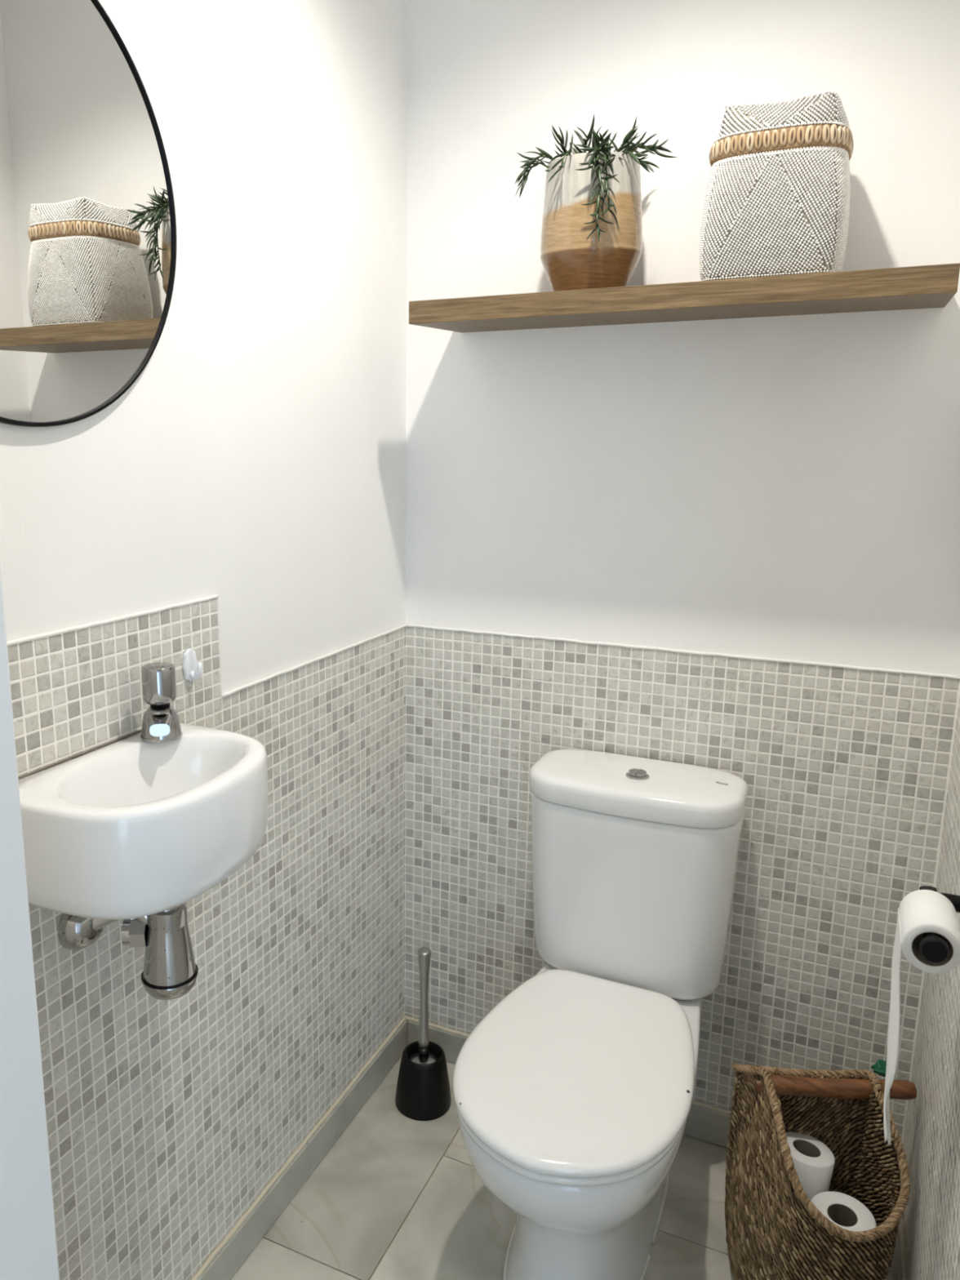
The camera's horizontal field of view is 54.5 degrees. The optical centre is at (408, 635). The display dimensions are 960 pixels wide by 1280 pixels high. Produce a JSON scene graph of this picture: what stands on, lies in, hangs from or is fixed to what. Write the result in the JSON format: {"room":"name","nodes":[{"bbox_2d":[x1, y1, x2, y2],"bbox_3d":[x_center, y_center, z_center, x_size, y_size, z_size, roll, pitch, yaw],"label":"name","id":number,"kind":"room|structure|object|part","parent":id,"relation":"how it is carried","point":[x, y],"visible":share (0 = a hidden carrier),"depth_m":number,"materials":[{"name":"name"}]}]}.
{"room":"bathroom","nodes":[
{"label":"bathroom","id":0,"kind":"room"},
{"bbox_2d":[0,0,408,1279],"bbox_3d":[-0.333,-0.131,1.372,0.121,2.420,1.510,6,13,25],"label":"wall","id":1,"kind":"structure","parent":0,"point":[255,460],"depth_m":1.42,"materials":[{"name":"paint"}]},
{"bbox_2d":[0,0,176,426],"bbox_3d":[-0.416,-0.483,0.979,0.013,0.514,0.514,6,13,25],"label":"round mirror","id":2,"kind":"object","parent":1,"relation":"attached to","point":[88,221],"visible":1,"depth_m":1.05,"materials":[{"name":"clear glass"}]},
{"bbox_2d":[7,594,218,646],"bbox_3d":[-0.422,0.001,1.071,0.006,0.007,0.653,6,13,25],"label":"trim","id":3,"kind":"structure","parent":1,"relation":"attached to","point":[18,641],"depth_m":1.16,"materials":[{"name":"white"}]},
{"bbox_2d":[17,723,267,919],"bbox_3d":[-0.301,0.216,1.110,0.223,0.130,0.317,6,13,25],"label":"washbasin","id":4,"kind":"object","parent":1,"relation":"attached to","point":[131,827],"visible":0.93,"depth_m":1.01,"materials":[{"name":"white porcelain"},{"name":"chrome"}]},
{"bbox_2d":[57,902,198,999],"bbox_3d":[-0.348,0.364,1.164,0.161,0.183,0.070,0,11,-1],"label":"trap","id":5,"kind":"object","parent":4,"relation":"attached to","point":[171,971],"visible":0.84,"depth_m":1.15,"materials":[{"name":"silver metal"}]},
{"bbox_2d":[142,921,195,986],"bbox_3d":[-0.303,0.394,1.171,0.066,0.070,0.066,6,13,25],"label":"cup","id":6,"kind":"object","parent":5,"relation":"on","point":[169,961],"depth_m":1.15,"materials":[{"name":"silver metal"}]},
{"bbox_2d":[140,662,182,742],"bbox_3d":[-0.320,0.086,1.191,0.054,0.095,0.069,-2,12,-13],"label":"tap","id":7,"kind":"object","parent":4,"relation":"on","point":[161,722],"visible":1,"depth_m":1.18,"materials":[{"name":"silver metal"}]},
{"bbox_3d":[-0.317,0.111,1.181,0.033,0.024,0.038,-2,12,-13],"label":"spout","id":8,"kind":"part","parent":7,"relation":"part of","materials":[{"name":"silver metal"}]},
{"bbox_2d":[140,705,182,742],"bbox_3d":[-0.322,0.112,1.204,0.054,0.040,0.054,-2,12,-13],"label":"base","id":9,"kind":"object","parent":7,"relation":"on","point":[157,717],"depth_m":1.19,"materials":[{"name":"silver metal"}]},
{"bbox_2d":[182,648,202,681],"bbox_3d":[-0.302,0.042,1.308,0.020,0.047,0.028,6,13,25],"label":"wall hook","id":10,"kind":"object","parent":1,"relation":"attached to","point":[190,664],"visible":1,"depth_m":1.31,"materials":[{"name":"white plastic"}]},
{"bbox_3d":[-0.302,0.050,1.311,0.021,0.025,0.009,2,12,10],"label":"hook arm","id":11,"kind":"part","parent":10,"relation":"part of","materials":[{"name":"white plastic"}]},
{"bbox_2d":[217,597,222,696],"bbox_3d":[-0.281,0.018,1.376,0.004,0.151,0.005,6,13,25],"label":"trim","id":12,"kind":"structure","parent":1,"relation":"attached to","point":[218,597],"depth_m":1.37,"materials":[{"name":"white"}]},
{"bbox_2d":[191,1015,408,1279],"bbox_3d":[-0.284,1.023,1.567,0.012,0.080,1.290,6,13,25],"label":"baseboard","id":13,"kind":"structure","parent":1,"relation":"attached to","point":[224,1262],"depth_m":1.72,"materials":[{"name":"tile"}]},
{"bbox_2d":[221,623,407,697],"bbox_3d":[-0.142,0.034,1.670,0.006,0.008,0.637,6,13,25],"label":"trim","id":14,"kind":"structure","parent":1,"relation":"attached to","point":[234,691],"depth_m":1.60,"materials":[{"name":"white"}]},
{"bbox_2d":[231,1056,892,1279],"bbox_3d":[0.156,1.171,1.353,1.113,0.120,1.440,6,13,25],"label":"floor","id":15,"kind":"structure","parent":0,"point":[397,1196],"depth_m":1.67,"materials":[{"name":"beige tile"}]},
{"bbox_2d":[395,946,451,1120],"bbox_3d":[0.031,0.814,1.929,0.118,0.350,0.118,6,13,25],"label":"toilet brush","id":16,"kind":"object","parent":15,"relation":"on","point":[423,1092],"visible":1,"depth_m":1.91,"materials":[{"name":"black plastic"}]},
{"bbox_3d":[0.031,0.757,1.917,0.028,0.234,0.028,6,13,25],"label":"handle","id":17,"kind":"part","parent":16,"relation":"part of","materials":[{"name":"silver metal"}]},
{"bbox_2d":[452,749,747,1279],"bbox_3d":[0.305,0.670,1.546,0.380,0.788,0.669,6,13,25],"label":"toilet","id":18,"kind":"object","parent":15,"relation":"on","point":[573,1095],"visible":1,"depth_m":1.56,"materials":[{"name":"white ceramic"}]},
{"bbox_3d":[0.265,0.669,1.461,0.355,0.022,0.486,6,13,25],"label":"seat lid","id":19,"kind":"part","parent":18,"relation":"part of","materials":[{"name":"white plastic"}]},
{"bbox_3d":[0.409,0.274,1.683,0.380,0.047,0.198,6,13,25],"label":"cistern lid","id":20,"kind":"part","parent":18,"relation":"part of","materials":[{"name":"white ceramic"}]},
{"bbox_2d":[724,1063,916,1279],"bbox_3d":[0.670,0.903,1.467,0.287,0.369,0.225,1,11,5],"label":"wicker basket","id":21,"kind":"object","parent":15,"relation":"on","point":[774,1230],"visible":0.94,"depth_m":1.48,"materials":[{"name":"brown wicker"}]},
{"bbox_2d":[785,1131,835,1199],"bbox_3d":[0.641,0.882,1.517,0.099,0.108,0.086,-6,13,-27],"label":"toilet roll","id":22,"kind":"object","parent":21,"relation":"in","point":[814,1162],"visible":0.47,"depth_m":1.48,"materials":[{"name":"white paper"}]},
{"bbox_3d":[0.695,0.740,1.519,0.253,0.033,0.031,1,11,3],"label":"stick handle","id":23,"kind":"part","parent":21,"relation":"part of","materials":[{"name":"brown wood"}]},
{"bbox_2d":[810,1191,876,1231],"bbox_3d":[0.664,0.933,1.430,0.098,0.101,0.094,-8,14,-36],"label":"toilet roll","id":24,"kind":"object","parent":21,"relation":"in","point":[846,1211],"visible":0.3,"depth_m":1.44,"materials":[{"name":"white paper"}]},
{"bbox_2d":[871,1058,886,1076],"bbox_3d":[0.782,0.713,1.528,0.036,0.029,0.022,6,13,25],"label":"scrap","id":25,"kind":"object","parent":21,"relation":"on","point":[879,1068],"visible":0.73,"depth_m":1.52,"materials":[{"name":"green"}]},
{"bbox_2d":[404,0,959,1143],"bbox_3d":[0.478,-0.202,1.747,1.253,2.420,0.121,6,13,25],"label":"wall","id":26,"kind":"structure","parent":0,"point":[784,487],"depth_m":1.67,"materials":[{"name":"paint"}]},
{"bbox_2d":[405,1016,731,1148],"bbox_3d":[0.446,0.956,1.919,1.010,0.080,0.012,6,13,25],"label":"baseboard","id":27,"kind":"structure","parent":26,"relation":"attached to","point":[707,1122],"depth_m":1.86,"materials":[{"name":"tile"}]},
{"bbox_2d":[406,623,959,679],"bbox_3d":[0.451,0.024,1.737,1.013,0.008,0.006,6,13,25],"label":"trim","id":28,"kind":"structure","parent":26,"relation":"attached to","point":[835,665],"depth_m":1.70,"materials":[{"name":"white"}]},
{"bbox_2d":[408,262,959,332],"bbox_3d":[0.418,-0.540,1.514,0.815,0.048,0.234,6,13,25],"label":"floating shelf","id":29,"kind":"object","parent":26,"relation":"attached to","point":[924,286],"visible":1,"depth_m":1.42,"materials":[{"name":"brown wood"}]},
{"bbox_2d":[514,114,676,291],"bbox_3d":[0.320,-0.692,1.506,0.212,0.265,0.238,-10,15,-42],"label":"potted plant","id":30,"kind":"object","parent":29,"relation":"on","point":[592,228],"visible":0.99,"depth_m":1.48,"materials":[{"name":"green plant"}]},
{"bbox_3d":[0.217,-0.754,1.512,0.056,0.030,0.005,-2,12,-11],"label":"stem","id":31,"kind":"part","parent":30,"relation":"part of","materials":[{"name":"green plant"}]},
{"bbox_3d":[0.303,-0.672,1.544,0.167,0.206,0.167,6,15,25],"label":"pot","id":32,"kind":"part","parent":30,"relation":"part of","materials":[{"name":"ceramic"}]},
{"bbox_3d":[0.306,-0.716,1.461,0.009,0.103,0.067,0,11,-3],"label":"stem","id":33,"kind":"part","parent":30,"relation":"part of","materials":[{"name":"green plant"}]},
{"bbox_2d":[699,88,853,280],"bbox_3d":[0.558,-0.660,1.407,0.205,0.245,0.207,6,13,27],"label":"basket","id":34,"kind":"object","parent":29,"relation":"on","point":[778,193],"visible":0.96,"depth_m":1.32,"materials":[{"name":"grey"}]},
{"bbox_3d":[0.556,-0.755,1.381,0.181,0.042,0.181,6,15,25],"label":"lid","id":35,"kind":"part","parent":34,"relation":"part of","materials":[{"name":"grey"}]},
{"bbox_2d":[902,694,959,1279],"bbox_3d":[0.663,-0.019,0.842,0.120,2.420,1.394,6,13,25],"label":"wall","id":36,"kind":"structure","parent":0,"point":[931,1136],"depth_m":1.35,"materials":[{"name":"tile"}]},
{"bbox_2d":[892,1214,906,1279],"bbox_3d":[0.619,1.113,1.143,0.012,0.080,1.290,6,13,25],"label":"baseboard","id":37,"kind":"structure","parent":36,"relation":"attached to","point":[899,1260],"depth_m":1.52,"materials":[{"name":"tile"}]},
{"bbox_2d":[919,885,959,962],"bbox_3d":[0.652,0.347,1.122,0.069,0.048,0.167,6,13,25],"label":"holder","id":38,"kind":"object","parent":36,"relation":"attached to","point":[933,948],"visible":0.56,"depth_m":1.06,"materials":[{"name":"black metal"}]},
{"bbox_2d":[883,889,959,1145],"bbox_3d":[0.628,0.486,1.148,0.064,0.327,0.097,6,13,25],"label":"toilet roll","id":39,"kind":"object","parent":38,"relation":"on","point":[920,912],"visible":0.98,"depth_m":1.12,"materials":[{"name":"white paper"}]},
{"bbox_3d":[0.651,0.348,1.118,0.062,0.021,0.148,6,13,25],"label":"arm","id":40,"kind":"part","parent":38,"relation":"part of","materials":[{"name":"black metal"}]},
{"bbox_3d":[-0.128,0.044,0.510,1.021,2.420,0.100,6,13,25],"label":"wall","id":41,"kind":"structure","parent":0,"visible":0},
{"bbox_2d":[0,562,59,1279],"bbox_3d":[0.009,0.235,0.478,0.711,2.060,0.107,6,13,25],"label":"door","id":42,"kind":"structure","parent":41,"relation":"in","point":[28,1236],"depth_m":0.67,"materials":[{"name":"white paint"}]}
]}

